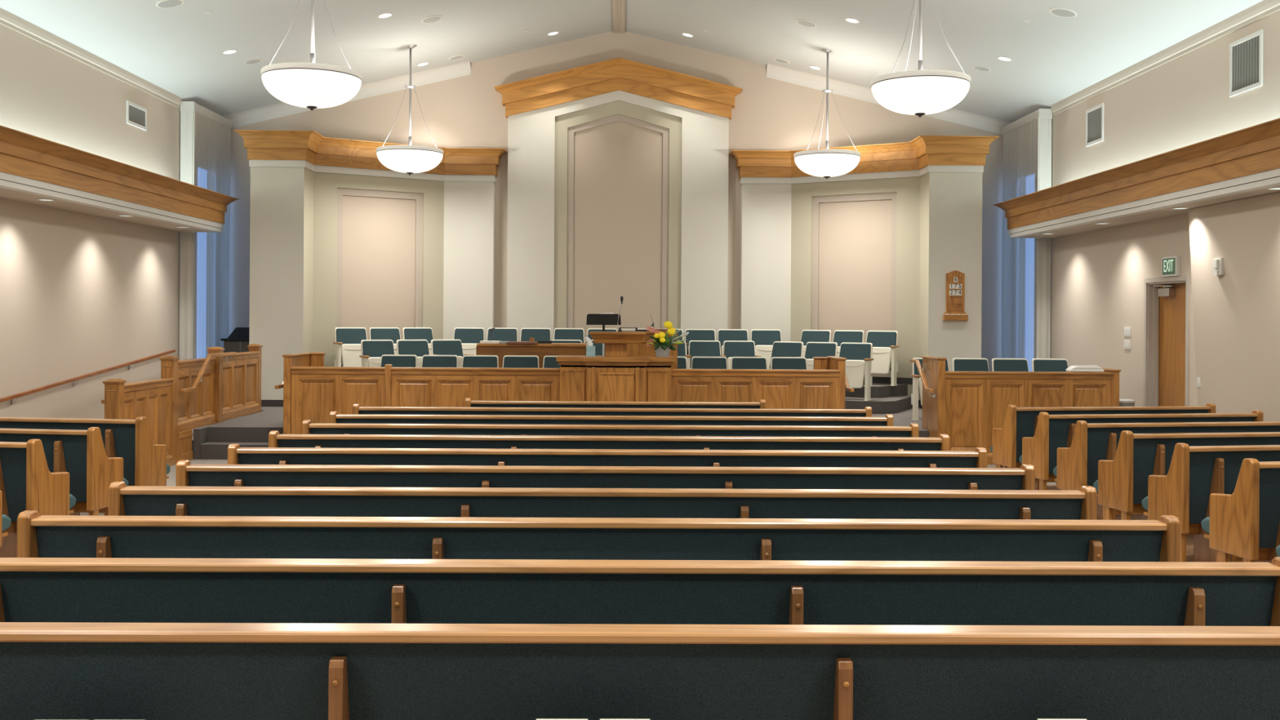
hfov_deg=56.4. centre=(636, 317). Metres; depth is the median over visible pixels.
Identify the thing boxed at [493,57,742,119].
trim
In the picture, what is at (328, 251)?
wall
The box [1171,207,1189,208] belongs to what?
recessed light
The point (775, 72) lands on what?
trim
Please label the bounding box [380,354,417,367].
chair
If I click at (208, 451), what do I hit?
step
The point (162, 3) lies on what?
ceiling speaker
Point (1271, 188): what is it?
recessed light
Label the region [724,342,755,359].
cushion
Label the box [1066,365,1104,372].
linens
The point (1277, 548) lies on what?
pew
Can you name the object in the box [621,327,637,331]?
ring binder
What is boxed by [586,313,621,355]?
music stand
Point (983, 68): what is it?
grille
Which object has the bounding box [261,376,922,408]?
baseboard
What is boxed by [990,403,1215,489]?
pew
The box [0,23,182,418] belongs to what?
wall
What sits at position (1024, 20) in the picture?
sprinkler
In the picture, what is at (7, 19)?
trim
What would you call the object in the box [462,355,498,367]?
chair
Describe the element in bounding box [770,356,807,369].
chair
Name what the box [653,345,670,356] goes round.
basket
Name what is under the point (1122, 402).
waste bin
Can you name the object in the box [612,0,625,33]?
beam
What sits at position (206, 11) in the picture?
sprinkler
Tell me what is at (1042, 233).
recessed light
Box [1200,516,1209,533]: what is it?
seat cushion
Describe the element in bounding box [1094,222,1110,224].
recessed light
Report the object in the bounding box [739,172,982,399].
wall
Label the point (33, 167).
soffit
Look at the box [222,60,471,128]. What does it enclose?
trim
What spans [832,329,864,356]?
chair
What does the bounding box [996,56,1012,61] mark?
recessed light
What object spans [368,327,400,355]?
chair
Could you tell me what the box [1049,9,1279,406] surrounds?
wall
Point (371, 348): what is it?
cushion
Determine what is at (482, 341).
hymnal
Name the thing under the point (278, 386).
handrail
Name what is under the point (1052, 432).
pew
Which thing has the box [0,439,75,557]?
pew
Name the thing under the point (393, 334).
cushion
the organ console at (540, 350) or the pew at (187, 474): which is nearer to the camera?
the pew at (187, 474)
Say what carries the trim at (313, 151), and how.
attached to the wall at (328, 251)
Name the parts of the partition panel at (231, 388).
post panel, post, panel, panel, rail, cap rail, panel, panel, post panel, post, moulding, panel, rail, rail, panel, moulding, cap rail, panel, post, post panel, panel, panel, rail, rail, moulding, cap rail, panel, post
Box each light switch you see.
[1124,327,1130,337]
[1124,339,1130,349]
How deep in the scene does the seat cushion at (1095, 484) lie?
9.39 m
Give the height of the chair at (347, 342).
0.822 m
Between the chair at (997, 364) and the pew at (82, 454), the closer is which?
the pew at (82, 454)
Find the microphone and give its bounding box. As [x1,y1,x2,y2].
[617,296,623,331]
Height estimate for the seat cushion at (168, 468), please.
0.117 m
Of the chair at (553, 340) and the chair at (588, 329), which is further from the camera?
the chair at (588, 329)
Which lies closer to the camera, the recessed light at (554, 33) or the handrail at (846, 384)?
the handrail at (846, 384)
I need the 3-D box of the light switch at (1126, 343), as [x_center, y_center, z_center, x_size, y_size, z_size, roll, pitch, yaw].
[6.231,0.343,15.141,0.016,0.116,0.180,0,0,-1]
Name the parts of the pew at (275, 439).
panel, cap rail, panel, panel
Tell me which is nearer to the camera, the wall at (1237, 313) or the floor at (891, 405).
the wall at (1237, 313)
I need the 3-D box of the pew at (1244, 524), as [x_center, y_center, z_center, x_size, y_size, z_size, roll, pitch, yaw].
[4.705,1.292,7.595,2.200,0.876,0.568,0,0,-10]
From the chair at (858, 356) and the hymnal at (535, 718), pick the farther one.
the chair at (858, 356)
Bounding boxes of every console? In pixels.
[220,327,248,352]
[475,342,588,368]
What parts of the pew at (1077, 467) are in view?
panel, cap rail, panel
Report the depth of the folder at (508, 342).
16.60 m
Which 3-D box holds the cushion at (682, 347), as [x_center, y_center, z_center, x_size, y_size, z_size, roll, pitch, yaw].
[0.517,0.570,18.290,0.488,0.406,0.144,0,0,-1]
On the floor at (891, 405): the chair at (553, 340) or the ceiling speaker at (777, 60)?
the chair at (553, 340)
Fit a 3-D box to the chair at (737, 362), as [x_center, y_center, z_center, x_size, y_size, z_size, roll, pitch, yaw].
[1.547,0.945,16.008,0.560,0.822,0.405,0,0,-1]
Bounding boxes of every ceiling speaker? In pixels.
[155,0,184,8]
[244,57,262,64]
[421,15,442,22]
[448,54,464,60]
[773,57,789,63]
[795,18,817,26]
[972,65,991,71]
[1048,7,1077,17]
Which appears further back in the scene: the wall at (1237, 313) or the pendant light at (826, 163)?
the pendant light at (826, 163)
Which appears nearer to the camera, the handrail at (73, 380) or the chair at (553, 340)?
the handrail at (73, 380)
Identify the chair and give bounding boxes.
[333,327,367,366]
[359,339,395,367]
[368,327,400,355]
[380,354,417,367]
[396,339,435,367]
[402,327,433,355]
[421,355,457,367]
[431,339,474,367]
[453,327,484,355]
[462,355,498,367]
[486,327,517,341]
[502,355,538,368]
[520,328,551,341]
[542,355,559,368]
[551,339,582,342]
[553,328,584,342]
[584,339,604,355]
[586,328,617,339]
[675,328,687,355]
[677,341,690,368]
[677,356,687,368]
[684,328,720,368]
[688,340,726,368]
[691,356,727,368]
[717,328,748,355]
[723,340,761,368]
[730,356,767,368]
[751,328,782,368]
[768,341,803,368]
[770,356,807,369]
[800,329,831,356]
[804,342,837,369]
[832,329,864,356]
[839,342,873,400]
[866,330,899,386]
[910,357,949,420]
[952,358,989,371]
[991,358,1028,371]
[1031,358,1068,371]
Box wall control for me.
[1196,377,1200,387]
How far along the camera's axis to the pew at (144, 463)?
9.68 m
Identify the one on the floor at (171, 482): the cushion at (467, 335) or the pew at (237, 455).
the pew at (237, 455)
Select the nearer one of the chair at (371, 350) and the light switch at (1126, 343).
the light switch at (1126, 343)
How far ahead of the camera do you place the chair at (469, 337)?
18.99 m
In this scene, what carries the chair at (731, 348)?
on the floor at (891, 405)
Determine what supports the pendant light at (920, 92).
hanging from the ceiling
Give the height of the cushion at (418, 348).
0.406 m
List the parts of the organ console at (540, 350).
panel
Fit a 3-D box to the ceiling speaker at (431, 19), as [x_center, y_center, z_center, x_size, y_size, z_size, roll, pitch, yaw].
[-2.827,-4.121,16.473,0.293,0.076,0.299,0,0,5]
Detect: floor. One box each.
[80,455,1261,562]
[191,406,928,459]
[844,382,907,398]
[844,395,912,413]
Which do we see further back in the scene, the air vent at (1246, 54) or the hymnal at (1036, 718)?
the air vent at (1246, 54)
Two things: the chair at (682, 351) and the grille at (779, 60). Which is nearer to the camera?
the chair at (682, 351)
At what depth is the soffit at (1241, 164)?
12.85 m
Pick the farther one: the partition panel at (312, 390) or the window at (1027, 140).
the window at (1027, 140)
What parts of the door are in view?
closer arm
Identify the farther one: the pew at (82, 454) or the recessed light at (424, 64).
the recessed light at (424, 64)
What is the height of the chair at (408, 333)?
0.822 m
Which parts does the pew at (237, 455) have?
panel, cap rail, panel, panel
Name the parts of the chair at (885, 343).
leg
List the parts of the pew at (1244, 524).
panel, cap rail, panel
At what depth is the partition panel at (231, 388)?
13.89 m
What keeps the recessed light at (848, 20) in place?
in the ceiling
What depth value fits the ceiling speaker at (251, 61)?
16.54 m
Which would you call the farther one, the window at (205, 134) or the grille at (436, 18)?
the window at (205, 134)
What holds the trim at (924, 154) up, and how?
attached to the wall at (865, 255)
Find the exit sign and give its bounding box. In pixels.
[1161,255,1180,276]
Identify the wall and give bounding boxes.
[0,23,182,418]
[229,31,1003,371]
[248,166,495,399]
[506,90,728,341]
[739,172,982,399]
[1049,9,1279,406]
[1188,191,1279,421]
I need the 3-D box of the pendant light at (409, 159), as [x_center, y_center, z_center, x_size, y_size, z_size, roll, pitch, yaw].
[-3.351,-3.097,17.659,0.986,1.982,0.986,0,0,-1]
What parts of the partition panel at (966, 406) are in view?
panel, moulding, panel, rail, cap rail, panel, panel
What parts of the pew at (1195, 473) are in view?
panel, cap rail, panel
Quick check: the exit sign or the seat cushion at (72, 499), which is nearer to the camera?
the seat cushion at (72, 499)
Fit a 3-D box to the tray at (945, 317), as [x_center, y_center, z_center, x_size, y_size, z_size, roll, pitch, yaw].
[4.722,0.002,17.655,0.359,0.085,0.070,0,0,-1]
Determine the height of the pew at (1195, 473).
0.876 m
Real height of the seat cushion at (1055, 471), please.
0.117 m
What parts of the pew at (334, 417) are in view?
panel, cap rail, panel, panel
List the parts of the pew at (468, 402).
panel, cap rail, panel, panel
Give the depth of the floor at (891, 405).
17.03 m
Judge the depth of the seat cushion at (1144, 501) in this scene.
8.51 m
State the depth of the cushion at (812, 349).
17.68 m
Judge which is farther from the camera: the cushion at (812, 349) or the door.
the cushion at (812, 349)
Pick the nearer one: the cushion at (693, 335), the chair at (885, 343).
the chair at (885, 343)
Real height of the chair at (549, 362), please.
0.822 m
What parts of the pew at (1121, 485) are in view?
panel, cap rail, panel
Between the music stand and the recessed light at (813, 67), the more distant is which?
the recessed light at (813, 67)
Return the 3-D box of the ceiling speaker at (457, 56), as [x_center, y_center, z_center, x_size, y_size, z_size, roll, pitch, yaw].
[-2.850,-4.123,18.902,0.254,0.067,0.259,0,0,5]
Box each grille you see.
[245,59,261,63]
[422,16,440,22]
[450,55,462,59]
[774,58,787,62]
[797,20,815,26]
[973,66,989,71]
[1051,8,1075,17]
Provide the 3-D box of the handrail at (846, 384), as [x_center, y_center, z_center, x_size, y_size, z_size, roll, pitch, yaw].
[2.512,0.736,14.378,0.082,0.283,0.734,0,0,-1]
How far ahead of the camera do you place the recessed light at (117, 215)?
14.72 m
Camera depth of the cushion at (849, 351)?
17.40 m
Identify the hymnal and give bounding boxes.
[34,719,90,719]
[93,719,146,719]
[480,340,501,343]
[535,718,589,719]
[599,718,651,719]
[1035,718,1087,719]
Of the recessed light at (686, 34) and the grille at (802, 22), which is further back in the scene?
the recessed light at (686, 34)
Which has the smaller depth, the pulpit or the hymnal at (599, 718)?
the hymnal at (599, 718)
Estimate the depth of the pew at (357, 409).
11.16 m
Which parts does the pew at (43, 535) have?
panel, panel, cap rail, panel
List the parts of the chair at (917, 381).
leg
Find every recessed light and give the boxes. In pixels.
[36,198,55,200]
[117,214,133,216]
[222,48,237,54]
[377,13,392,17]
[416,62,429,66]
[546,31,559,35]
[681,32,693,37]
[808,65,821,70]
[844,17,859,23]
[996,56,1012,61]
[1041,232,1054,234]
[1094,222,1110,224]
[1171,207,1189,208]
[1266,186,1279,190]
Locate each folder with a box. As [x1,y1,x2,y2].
[506,341,537,343]
[536,340,551,343]
[654,328,666,331]
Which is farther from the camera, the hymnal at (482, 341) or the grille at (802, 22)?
the hymnal at (482, 341)
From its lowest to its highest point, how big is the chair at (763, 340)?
0.822 m
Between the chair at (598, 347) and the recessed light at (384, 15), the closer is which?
the recessed light at (384, 15)
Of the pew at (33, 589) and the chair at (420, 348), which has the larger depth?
the chair at (420, 348)
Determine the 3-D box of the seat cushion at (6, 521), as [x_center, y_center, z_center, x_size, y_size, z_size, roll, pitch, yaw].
[-4.978,1.275,7.452,2.080,0.117,0.390,0,0,8]
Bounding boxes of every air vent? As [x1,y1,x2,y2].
[126,100,146,130]
[1085,102,1104,146]
[1229,29,1263,97]
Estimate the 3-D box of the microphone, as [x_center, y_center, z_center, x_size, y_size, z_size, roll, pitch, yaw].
[-0.194,-0.043,14.249,0.059,0.427,0.059,0,0,44]
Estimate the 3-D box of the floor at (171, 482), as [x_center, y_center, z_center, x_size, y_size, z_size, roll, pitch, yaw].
[-0.176,1.747,7.609,13.400,0.104,24.220,0,0,-1]
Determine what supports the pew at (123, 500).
on the floor at (171, 482)
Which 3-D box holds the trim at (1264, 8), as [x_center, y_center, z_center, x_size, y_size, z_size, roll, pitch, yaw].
[6.342,-3.089,6.679,0.050,0.147,22.200,0,0,-1]
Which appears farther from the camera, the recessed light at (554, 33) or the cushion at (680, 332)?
the cushion at (680, 332)
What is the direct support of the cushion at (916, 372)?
on the chair at (917, 381)
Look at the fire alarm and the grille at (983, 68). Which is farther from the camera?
the grille at (983, 68)
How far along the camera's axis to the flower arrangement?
13.89 m
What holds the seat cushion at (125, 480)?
on the pew at (82, 454)
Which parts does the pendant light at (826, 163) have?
rod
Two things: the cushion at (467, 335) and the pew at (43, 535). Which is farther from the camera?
the cushion at (467, 335)
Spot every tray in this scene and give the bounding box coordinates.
[586,313,621,324]
[942,314,968,320]
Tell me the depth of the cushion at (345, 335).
18.11 m
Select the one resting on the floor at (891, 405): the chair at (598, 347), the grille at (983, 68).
the chair at (598, 347)
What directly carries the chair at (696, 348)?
on the floor at (891, 405)
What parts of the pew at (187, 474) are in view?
panel, cap rail, panel, panel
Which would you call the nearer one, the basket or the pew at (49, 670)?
the pew at (49, 670)
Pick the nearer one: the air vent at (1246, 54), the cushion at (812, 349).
the air vent at (1246, 54)
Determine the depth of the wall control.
13.15 m
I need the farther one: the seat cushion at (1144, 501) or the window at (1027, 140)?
the window at (1027, 140)
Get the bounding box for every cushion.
[1,514,11,532]
[69,493,75,509]
[123,477,128,486]
[166,463,170,474]
[336,328,366,345]
[362,341,394,358]
[370,328,400,343]
[398,340,429,356]
[404,328,433,343]
[432,340,462,356]
[453,328,483,343]
[676,329,682,340]
[677,341,685,356]
[685,329,715,355]
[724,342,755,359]
[751,330,781,346]
[800,330,829,345]
[804,342,835,359]
[833,331,862,346]
[839,343,871,359]
[866,331,896,348]
[914,359,948,389]
[1053,466,1057,477]
[1093,480,1097,492]
[1142,496,1147,511]
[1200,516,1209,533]
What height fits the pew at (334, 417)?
0.876 m
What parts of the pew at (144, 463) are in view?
cap rail, panel, panel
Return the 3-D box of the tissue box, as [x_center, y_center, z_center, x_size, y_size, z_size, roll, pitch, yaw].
[-0.547,0.333,13.914,0.130,0.245,0.104,0,0,-1]
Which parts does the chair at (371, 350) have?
leg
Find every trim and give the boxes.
[0,7,181,107]
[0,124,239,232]
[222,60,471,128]
[233,129,506,182]
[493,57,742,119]
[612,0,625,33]
[729,135,999,184]
[766,63,1011,133]
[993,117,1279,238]
[1050,0,1279,115]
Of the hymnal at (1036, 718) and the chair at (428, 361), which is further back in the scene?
the chair at (428, 361)
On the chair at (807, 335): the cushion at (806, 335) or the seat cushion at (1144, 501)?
the cushion at (806, 335)
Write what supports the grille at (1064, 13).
attached to the ceiling speaker at (1058, 11)
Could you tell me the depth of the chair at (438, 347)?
17.85 m
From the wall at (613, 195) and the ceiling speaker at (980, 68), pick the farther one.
the wall at (613, 195)
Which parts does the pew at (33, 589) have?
cap rail, panel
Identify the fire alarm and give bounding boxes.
[1212,257,1224,275]
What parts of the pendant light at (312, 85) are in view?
rod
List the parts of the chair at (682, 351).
leg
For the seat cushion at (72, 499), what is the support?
on the pew at (27, 482)
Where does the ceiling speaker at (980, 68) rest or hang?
attached to the ceiling
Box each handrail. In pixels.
[0,349,175,405]
[180,351,235,392]
[275,380,283,388]
[844,370,853,391]
[909,359,935,399]
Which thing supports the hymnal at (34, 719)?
in the rack
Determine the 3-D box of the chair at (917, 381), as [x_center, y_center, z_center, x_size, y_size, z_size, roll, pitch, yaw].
[3.992,0.960,16.039,0.603,0.822,0.405,0,0,-1]
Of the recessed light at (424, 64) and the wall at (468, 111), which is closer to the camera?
the recessed light at (424, 64)
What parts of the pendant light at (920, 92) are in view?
rod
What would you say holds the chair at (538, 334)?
on the floor at (877, 390)
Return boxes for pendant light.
[260,0,362,110]
[376,44,443,175]
[793,48,860,178]
[870,0,970,117]
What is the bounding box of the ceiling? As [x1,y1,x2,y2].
[0,0,1263,122]
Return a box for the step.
[200,441,268,459]
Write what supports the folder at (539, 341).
on the organ console at (540, 350)
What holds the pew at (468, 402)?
on the floor at (171, 482)
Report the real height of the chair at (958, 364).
0.822 m
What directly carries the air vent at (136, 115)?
in the wall at (81, 294)
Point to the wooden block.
(531, 340)
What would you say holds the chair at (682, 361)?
on the floor at (256, 427)
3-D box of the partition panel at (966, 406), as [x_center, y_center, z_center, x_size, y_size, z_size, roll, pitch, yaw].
[4.601,1.104,14.423,2.166,1.250,0.891,0,0,-1]
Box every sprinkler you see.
[204,10,211,13]
[1022,18,1031,22]
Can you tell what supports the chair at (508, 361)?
on the floor at (256, 427)
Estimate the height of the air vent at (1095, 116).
0.507 m
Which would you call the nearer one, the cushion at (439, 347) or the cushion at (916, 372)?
the cushion at (916, 372)
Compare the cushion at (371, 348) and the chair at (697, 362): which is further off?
the cushion at (371, 348)
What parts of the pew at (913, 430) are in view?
panel, cap rail, panel, panel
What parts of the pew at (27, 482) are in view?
panel, cap rail, panel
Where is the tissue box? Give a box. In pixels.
[584,335,595,356]
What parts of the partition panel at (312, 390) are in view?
panel, cap rail, rail, panel, post, panel, panel, rail, cap rail, panel, panel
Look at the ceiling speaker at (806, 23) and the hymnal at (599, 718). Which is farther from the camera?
the ceiling speaker at (806, 23)
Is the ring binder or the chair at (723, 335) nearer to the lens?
the ring binder
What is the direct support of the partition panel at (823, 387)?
on the floor at (171, 482)
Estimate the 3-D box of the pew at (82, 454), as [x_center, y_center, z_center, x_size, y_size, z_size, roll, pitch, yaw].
[-4.987,1.231,9.085,2.200,0.876,0.568,0,0,8]
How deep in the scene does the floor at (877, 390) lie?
17.82 m
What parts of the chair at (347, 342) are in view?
leg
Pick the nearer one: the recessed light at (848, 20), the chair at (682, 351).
the recessed light at (848, 20)
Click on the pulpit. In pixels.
(615, 375)
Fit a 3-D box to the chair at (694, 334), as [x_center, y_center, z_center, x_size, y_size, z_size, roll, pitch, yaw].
[1.041,0.596,18.932,0.560,0.822,0.405,0,0,-1]
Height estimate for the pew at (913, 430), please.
0.876 m
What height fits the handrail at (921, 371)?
0.444 m
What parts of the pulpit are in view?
panel, panel, panel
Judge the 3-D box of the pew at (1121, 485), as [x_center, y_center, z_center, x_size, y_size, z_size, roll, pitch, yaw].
[4.683,1.292,9.351,2.200,0.876,0.568,0,0,-10]
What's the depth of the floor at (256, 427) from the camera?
14.40 m
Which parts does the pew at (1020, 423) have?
panel, panel, cap rail, panel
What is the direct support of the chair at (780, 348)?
on the floor at (891, 405)
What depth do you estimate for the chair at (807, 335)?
18.74 m
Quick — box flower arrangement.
[645,320,688,356]
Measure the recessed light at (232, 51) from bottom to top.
0.051 m
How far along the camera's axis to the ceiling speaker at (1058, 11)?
13.62 m
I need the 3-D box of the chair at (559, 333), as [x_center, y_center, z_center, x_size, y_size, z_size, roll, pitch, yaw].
[-1.056,0.582,18.906,0.560,0.822,0.405,0,0,-1]
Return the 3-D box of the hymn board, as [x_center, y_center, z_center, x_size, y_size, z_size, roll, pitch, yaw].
[4.724,-0.328,17.655,0.359,0.744,0.070,0,0,-1]
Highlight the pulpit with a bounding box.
[555,331,675,401]
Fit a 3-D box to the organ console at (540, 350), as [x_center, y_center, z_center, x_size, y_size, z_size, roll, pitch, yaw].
[-1.472,0.853,16.998,1.556,0.968,0.690,0,0,-1]
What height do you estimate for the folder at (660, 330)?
0.030 m
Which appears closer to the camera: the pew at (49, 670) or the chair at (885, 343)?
the pew at (49, 670)
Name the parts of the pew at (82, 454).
cap rail, panel, panel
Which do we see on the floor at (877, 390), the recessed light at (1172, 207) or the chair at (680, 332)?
the chair at (680, 332)
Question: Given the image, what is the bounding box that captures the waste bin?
[1119,399,1134,406]
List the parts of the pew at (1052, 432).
panel, panel, cap rail, panel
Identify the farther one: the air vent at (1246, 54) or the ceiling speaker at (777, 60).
the ceiling speaker at (777, 60)
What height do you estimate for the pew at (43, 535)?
0.876 m
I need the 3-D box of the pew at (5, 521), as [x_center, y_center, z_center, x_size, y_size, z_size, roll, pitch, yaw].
[-4.991,1.231,7.364,2.200,0.876,0.568,0,0,8]
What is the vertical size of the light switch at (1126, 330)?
0.118 m
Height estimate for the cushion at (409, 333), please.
0.406 m
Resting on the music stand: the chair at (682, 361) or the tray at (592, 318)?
the tray at (592, 318)
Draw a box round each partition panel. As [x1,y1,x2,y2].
[102,343,262,466]
[282,352,559,434]
[671,355,846,408]
[920,355,1120,464]
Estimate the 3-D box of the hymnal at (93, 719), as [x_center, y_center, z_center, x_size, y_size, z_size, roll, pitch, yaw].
[-1.359,1.164,3.119,0.139,0.216,0.035,0,0,-1]
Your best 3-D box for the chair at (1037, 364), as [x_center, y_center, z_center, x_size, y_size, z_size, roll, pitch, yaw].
[5.644,0.971,16.059,0.560,0.822,0.405,0,0,-1]
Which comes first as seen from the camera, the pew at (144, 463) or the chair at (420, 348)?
the pew at (144, 463)
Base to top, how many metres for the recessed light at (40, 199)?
0.010 m
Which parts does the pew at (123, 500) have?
panel, cap rail, panel, panel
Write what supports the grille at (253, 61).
attached to the ceiling speaker at (251, 61)
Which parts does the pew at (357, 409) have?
panel, cap rail, panel, panel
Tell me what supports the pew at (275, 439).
on the floor at (171, 482)
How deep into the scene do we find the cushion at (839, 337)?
18.48 m
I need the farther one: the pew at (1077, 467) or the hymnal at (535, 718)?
the pew at (1077, 467)
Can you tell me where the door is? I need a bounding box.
[1143,275,1190,406]
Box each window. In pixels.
[178,101,231,359]
[1001,108,1052,371]
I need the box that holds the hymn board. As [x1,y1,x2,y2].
[942,270,968,320]
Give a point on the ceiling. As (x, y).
(178, 50)
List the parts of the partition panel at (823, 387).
panel, panel, rail, cap rail, panel, panel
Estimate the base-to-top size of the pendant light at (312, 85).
1.982 m
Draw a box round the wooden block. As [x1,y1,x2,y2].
[529,337,534,342]
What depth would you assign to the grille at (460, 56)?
18.90 m
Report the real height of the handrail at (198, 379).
0.410 m
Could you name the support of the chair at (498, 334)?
on the floor at (877, 390)
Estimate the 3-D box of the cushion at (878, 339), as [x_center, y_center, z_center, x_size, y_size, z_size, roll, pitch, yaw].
[3.731,0.420,18.204,0.488,0.406,0.144,0,0,29]
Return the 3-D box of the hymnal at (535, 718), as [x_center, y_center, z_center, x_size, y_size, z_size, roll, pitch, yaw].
[-0.197,1.166,3.133,0.142,0.216,0.035,0,0,-1]
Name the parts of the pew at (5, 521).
panel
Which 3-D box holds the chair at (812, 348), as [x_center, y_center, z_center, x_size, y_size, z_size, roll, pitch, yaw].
[2.686,0.776,17.566,0.560,0.822,0.405,0,0,29]
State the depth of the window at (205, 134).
18.17 m
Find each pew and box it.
[0,416,170,515]
[0,426,128,515]
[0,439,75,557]
[0,490,11,546]
[0,556,1279,626]
[0,622,1279,719]
[17,510,1180,561]
[108,481,1097,519]
[175,460,1035,489]
[227,444,987,467]
[268,431,949,450]
[302,420,919,437]
[328,411,893,426]
[352,404,871,417]
[465,398,765,408]
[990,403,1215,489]
[1019,409,1262,489]
[1053,420,1279,519]
[1093,430,1279,519]
[1142,442,1279,562]
[1200,457,1279,563]
[1275,545,1279,556]

